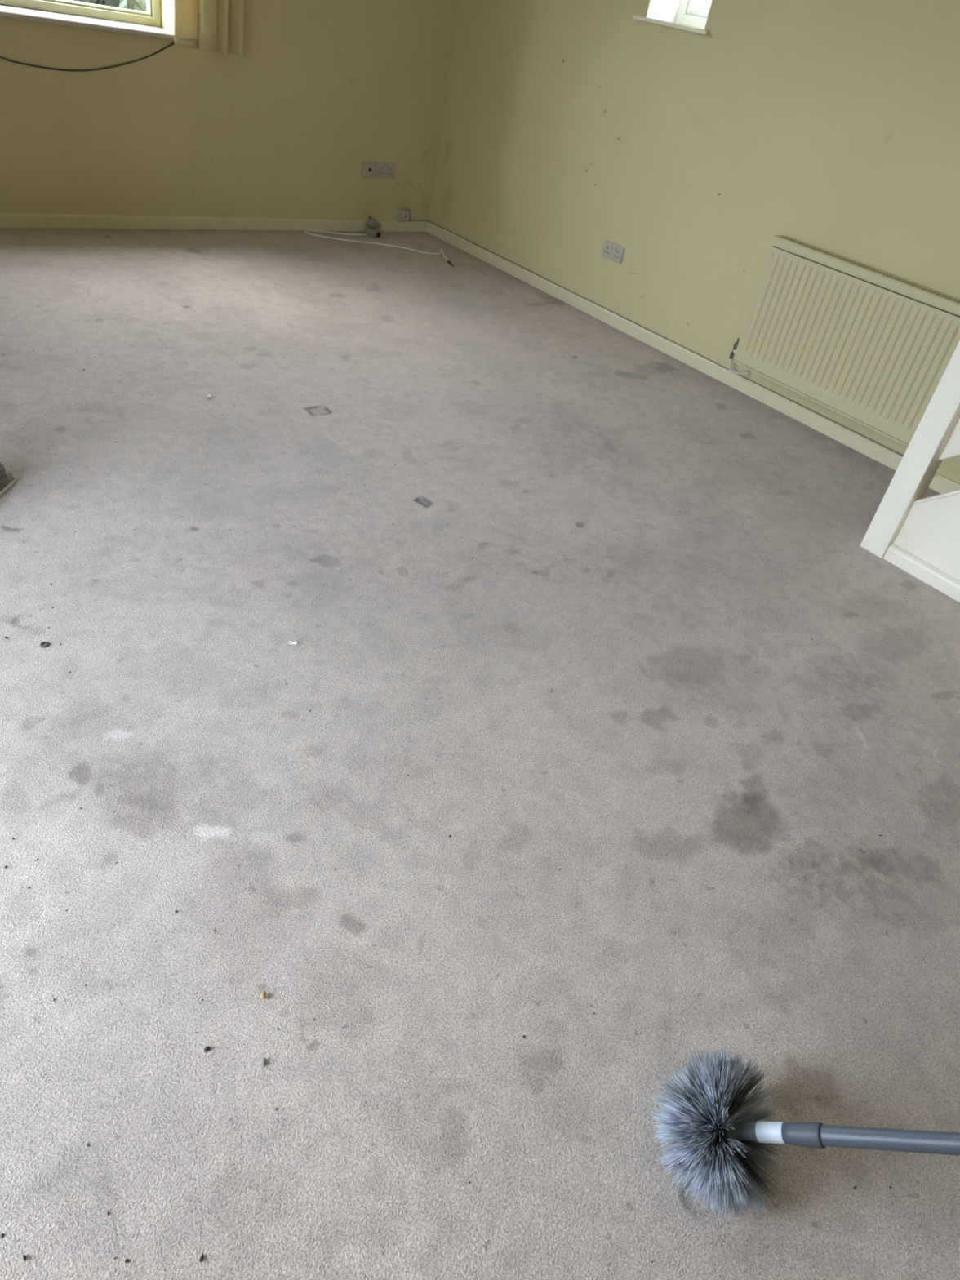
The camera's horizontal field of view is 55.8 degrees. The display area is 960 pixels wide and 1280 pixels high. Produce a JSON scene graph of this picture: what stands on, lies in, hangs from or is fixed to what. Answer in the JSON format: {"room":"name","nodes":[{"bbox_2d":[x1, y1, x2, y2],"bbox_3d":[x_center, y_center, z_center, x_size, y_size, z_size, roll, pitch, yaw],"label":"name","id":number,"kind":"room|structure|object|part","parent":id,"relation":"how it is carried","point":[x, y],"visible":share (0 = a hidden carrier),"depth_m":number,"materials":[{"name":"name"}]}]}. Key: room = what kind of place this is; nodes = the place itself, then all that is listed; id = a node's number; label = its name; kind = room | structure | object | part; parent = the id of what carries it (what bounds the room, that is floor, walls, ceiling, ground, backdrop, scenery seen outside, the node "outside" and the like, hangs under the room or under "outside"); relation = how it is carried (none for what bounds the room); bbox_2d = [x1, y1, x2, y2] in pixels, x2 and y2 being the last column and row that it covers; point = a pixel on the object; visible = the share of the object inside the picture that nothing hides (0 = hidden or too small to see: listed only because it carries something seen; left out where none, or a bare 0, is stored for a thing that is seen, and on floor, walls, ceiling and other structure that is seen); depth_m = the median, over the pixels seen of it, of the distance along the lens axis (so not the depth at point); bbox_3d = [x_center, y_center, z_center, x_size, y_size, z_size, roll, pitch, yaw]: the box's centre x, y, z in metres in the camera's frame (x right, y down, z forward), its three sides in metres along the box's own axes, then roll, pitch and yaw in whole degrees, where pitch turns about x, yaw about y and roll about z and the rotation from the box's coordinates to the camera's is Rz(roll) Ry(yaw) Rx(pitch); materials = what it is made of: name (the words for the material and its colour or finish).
{"room":"empty living room","nodes":[
{"label":"empty living room","id":0,"kind":"room"},
{"bbox_2d":[0,0,457,220],"bbox_3d":[-2.171,-3.052,3.866,5.600,2.450,0.300,-18,45,-35],"label":"wall","id":1,"kind":"structure","parent":0,"point":[286,126],"depth_m":4.79,"materials":[{"name":"yellow paint"}]},
{"bbox_2d":[0,0,173,39],"bbox_3d":[-2.004,-3.315,3.783,1.455,1.176,0.370,-18,45,-35],"label":"window","id":2,"kind":"structure","parent":1,"relation":"in","point":[65,12],"depth_m":4.28,"materials":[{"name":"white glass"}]},
{"bbox_2d":[0,42,173,71],"bbox_3d":[-1.986,-2.714,4.112,1.402,0.214,0.009,-18,45,-35],"label":"cable","id":3,"kind":"object","parent":2,"relation":"hanging from","point":[171,44],"visible":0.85,"depth_m":4.28,"materials":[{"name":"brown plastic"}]},
{"bbox_2d":[0,212,427,231],"bbox_3d":[-2.280,-2.052,4.435,4.986,0.068,0.014,-18,45,-35],"label":"baseboard","id":4,"kind":"structure","parent":1,"relation":"attached to","point":[7,220],"depth_m":4.95,"materials":[{"name":"beige paint"}]},
{"bbox_2d":[360,160,376,177],"bbox_3d":[-0.663,-2.809,5.414,0.090,0.083,0.023,-18,45,-35],"label":"socket","id":5,"kind":"object","parent":1,"relation":"attached to","point":[368,168],"visible":1,"depth_m":5.41,"materials":[{"name":"white plastic"}]},
{"bbox_2d":[374,162,396,178],"bbox_3d":[-0.572,-2.841,5.487,0.146,0.084,0.014,-18,45,-35],"label":"double socket","id":6,"kind":"object","parent":1,"relation":"attached to","point":[383,170],"visible":1,"depth_m":5.48,"materials":[{"name":"white plastic"}]},
{"bbox_2d":[396,208,410,221],"bbox_3d":[-0.482,-2.680,5.718,0.078,0.072,0.036,-18,45,-35],"label":"box","id":7,"kind":"object","parent":1,"relation":"attached to","point":[403,214],"visible":1,"depth_m":5.70,"materials":[{"name":"white plastic"}]},
{"bbox_3d":[-1.760,-3.767,3.264,2.100,0.070,0.104,-18,45,-35],"label":"rail","id":8,"kind":"object","parent":1,"relation":"attached to","visible":0},
{"bbox_2d":[173,0,244,55],"bbox_3d":[-1.214,-3.423,4.108,0.358,1.286,0.071,-18,45,-35],"label":"curtain","id":9,"kind":"object","parent":8,"relation":"hanging from","point":[211,25],"visible":1,"depth_m":4.41,"materials":[{"name":"beige fabric"}]},
{"bbox_2d":[0,226,959,1279],"bbox_3d":[0.052,0.084,2.252,5.600,0.005,8.300,-18,45,-35],"label":"floor","id":10,"kind":"structure","parent":0,"point":[638,702],"depth_m":1.92,"materials":[{"name":"beige carpet"}]},
{"bbox_2d":[0,458,17,497],"bbox_3d":[-1.397,-0.419,2.417,0.170,0.102,0.300,10,35,-3],"label":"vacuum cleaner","id":11,"kind":"object","parent":10,"relation":"on","point":[5,485],"visible":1,"depth_m":2.53,"materials":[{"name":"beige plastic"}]},
{"bbox_2d":[40,641,48,647],"bbox_3d":[-0.978,0.010,2.036,0.019,0.005,0.019,-18,45,-35],"label":"ring","id":12,"kind":"object","parent":10,"relation":"on","point":[42,642],"visible":1,"depth_m":2.03,"materials":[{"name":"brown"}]},
{"bbox_2d":[199,1253,204,1262],"bbox_3d":[-0.354,0.787,1.155,0.005,0.006,0.010,12,35,0],"label":"crumb","id":13,"kind":"object","parent":10,"relation":"on","point":[202,1256],"visible":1,"depth_m":1.15,"materials":[{"name":"grey"}]},
{"bbox_2d":[204,1045,209,1052],"bbox_3d":[-0.413,0.618,1.370,0.007,0.007,0.010,26,38,19],"label":"crumb","id":14,"kind":"object","parent":10,"relation":"on","point":[206,1048],"visible":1,"depth_m":1.37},
{"bbox_2d":[260,991,266,999],"bbox_3d":[-0.347,0.569,1.452,0.009,0.009,0.013,1,37,-15],"label":"crumb","id":15,"kind":"object","parent":10,"relation":"on","point":[263,994],"visible":1,"depth_m":1.45,"materials":[{"name":"beige food"}]},
{"bbox_2d":[261,1057,266,1066],"bbox_3d":[-0.326,0.637,1.369,0.007,0.006,0.014,8,36,-7],"label":"pebble","id":16,"kind":"object","parent":10,"relation":"on","point":[264,1060],"visible":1,"depth_m":1.37,"materials":[{"name":"grey stone"}]},
{"bbox_2d":[288,640,297,644],"bbox_3d":[-0.453,0.007,2.193,0.021,0.007,0.010,8,36,-7],"label":"chip","id":17,"kind":"object","parent":10,"relation":"on","point":[290,642],"visible":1,"depth_m":2.19,"materials":[{"name":"white paper"}]},
{"bbox_2d":[304,215,453,266],"bbox_3d":[-0.558,-2.435,5.447,0.917,0.098,0.415,14,35,2],"label":"cable","id":18,"kind":"object","parent":10,"relation":"on","point":[371,223],"visible":1,"depth_m":5.46,"materials":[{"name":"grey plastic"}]},
{"bbox_2d":[649,1046,959,1217],"bbox_3d":[0.749,0.602,1.000,1.002,0.858,0.223,26,38,19],"label":"brush","id":19,"kind":"object","parent":10,"relation":"on","point":[718,1145],"visible":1,"depth_m":1.29,"materials":[{"name":"grey plastic"}]},
{"bbox_2d":[860,340,959,602],"bbox_3d":[2.724,-0.934,1.799,0.838,3.071,2.658,-18,45,-35],"label":"staircase","id":20,"kind":"structure","parent":10,"relation":"on","point":[920,536],"depth_m":3.01,"materials":[{"name":"white paint"}]},
{"bbox_3d":[2.195,0.392,2.420,0.024,0.056,2.555,-18,45,-35],"label":"skirting","id":21,"kind":"part","parent":20,"relation":"part of","materials":[{"name":"white paint"}]},
{"bbox_3d":[2.419,-0.560,1.747,0.024,2.429,2.555,-18,45,-35],"label":"panel","id":22,"kind":"part","parent":20,"relation":"part of","materials":[{"name":"white paint"}]},
{"bbox_2d":[428,0,959,484],"bbox_3d":[2.403,-1.438,3.018,0.300,2.450,8.000,-18,45,-35],"label":"wall","id":23,"kind":"structure","parent":0,"point":[568,127],"depth_m":4.27,"materials":[{"name":"yellow paint"}]},
{"bbox_2d":[601,239,625,264],"bbox_3d":[0.699,-2.042,4.769,0.014,0.084,0.146,-18,45,-35],"label":"double socket","id":24,"kind":"object","parent":23,"relation":"attached to","point":[612,251],"visible":1,"depth_m":4.76,"materials":[{"name":"white plastic"}]},
{"bbox_2d":[632,0,712,35],"bbox_3d":[1.040,-3.144,4.057,0.292,0.709,0.465,-18,45,-35],"label":"window","id":25,"kind":"structure","parent":23,"relation":"in","point":[682,15],"depth_m":4.30,"materials":[{"name":"white paint"}]},
{"bbox_3d":[0.955,-2.861,4.238,0.227,0.019,0.465,-18,45,-35],"label":"sill","id":26,"kind":"part","parent":25,"relation":"part of","materials":[{"name":"beige paint"}]},
{"bbox_2d":[426,221,959,493],"bbox_3d":[2.082,-0.486,3.591,0.014,0.068,8.000,-18,45,-35],"label":"baseboard","id":27,"kind":"structure","parent":23,"relation":"attached to","point":[940,483],"depth_m":4.51,"materials":[{"name":"beige paint"}]},
{"bbox_2d":[408,219,903,456],"bbox_3d":[0.706,-1.690,4.768,0.175,0.009,3.646,-18,45,-35],"label":"cable","id":28,"kind":"object","parent":27,"relation":"on","point":[411,220],"visible":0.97,"depth_m":4.60,"materials":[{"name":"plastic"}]},
{"bbox_2d":[728,235,959,446],"bbox_3d":[1.570,-1.248,3.867,0.104,0.626,1.086,-18,45,-35],"label":"radiator","id":29,"kind":"object","parent":23,"relation":"attached to","point":[876,357],"visible":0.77,"depth_m":3.81,"materials":[{"name":"beige metal"}]},
{"bbox_2d":[770,235,959,315],"bbox_3d":[1.615,-1.480,3.693,0.091,0.038,1.012,-18,45,-35],"label":"grille","id":30,"kind":"object","parent":29,"relation":"attached to","point":[936,299],"depth_m":3.69,"materials":[{"name":"beige metal"}]},
{"label":"outside","id":31,"kind":"structure","parent":0,"visible":0},
{"bbox_3d":[-0.389,-2.464,6.053,60.000,0.060,60.000,-18,45,-35],"label":"ground","id":32,"kind":"structure","parent":31,"visible":0},
{"bbox_2d":[3,0,153,26],"bbox_3d":[-3.156,-3.194,5.123,3.535,1.221,0.645,-18,45,-35],"label":"hedge","id":33,"kind":"object","parent":32,"relation":"on","point":[136,5],"visible":0.02,"depth_m":5.38,"materials":[{"name":"green plant"}]}
]}

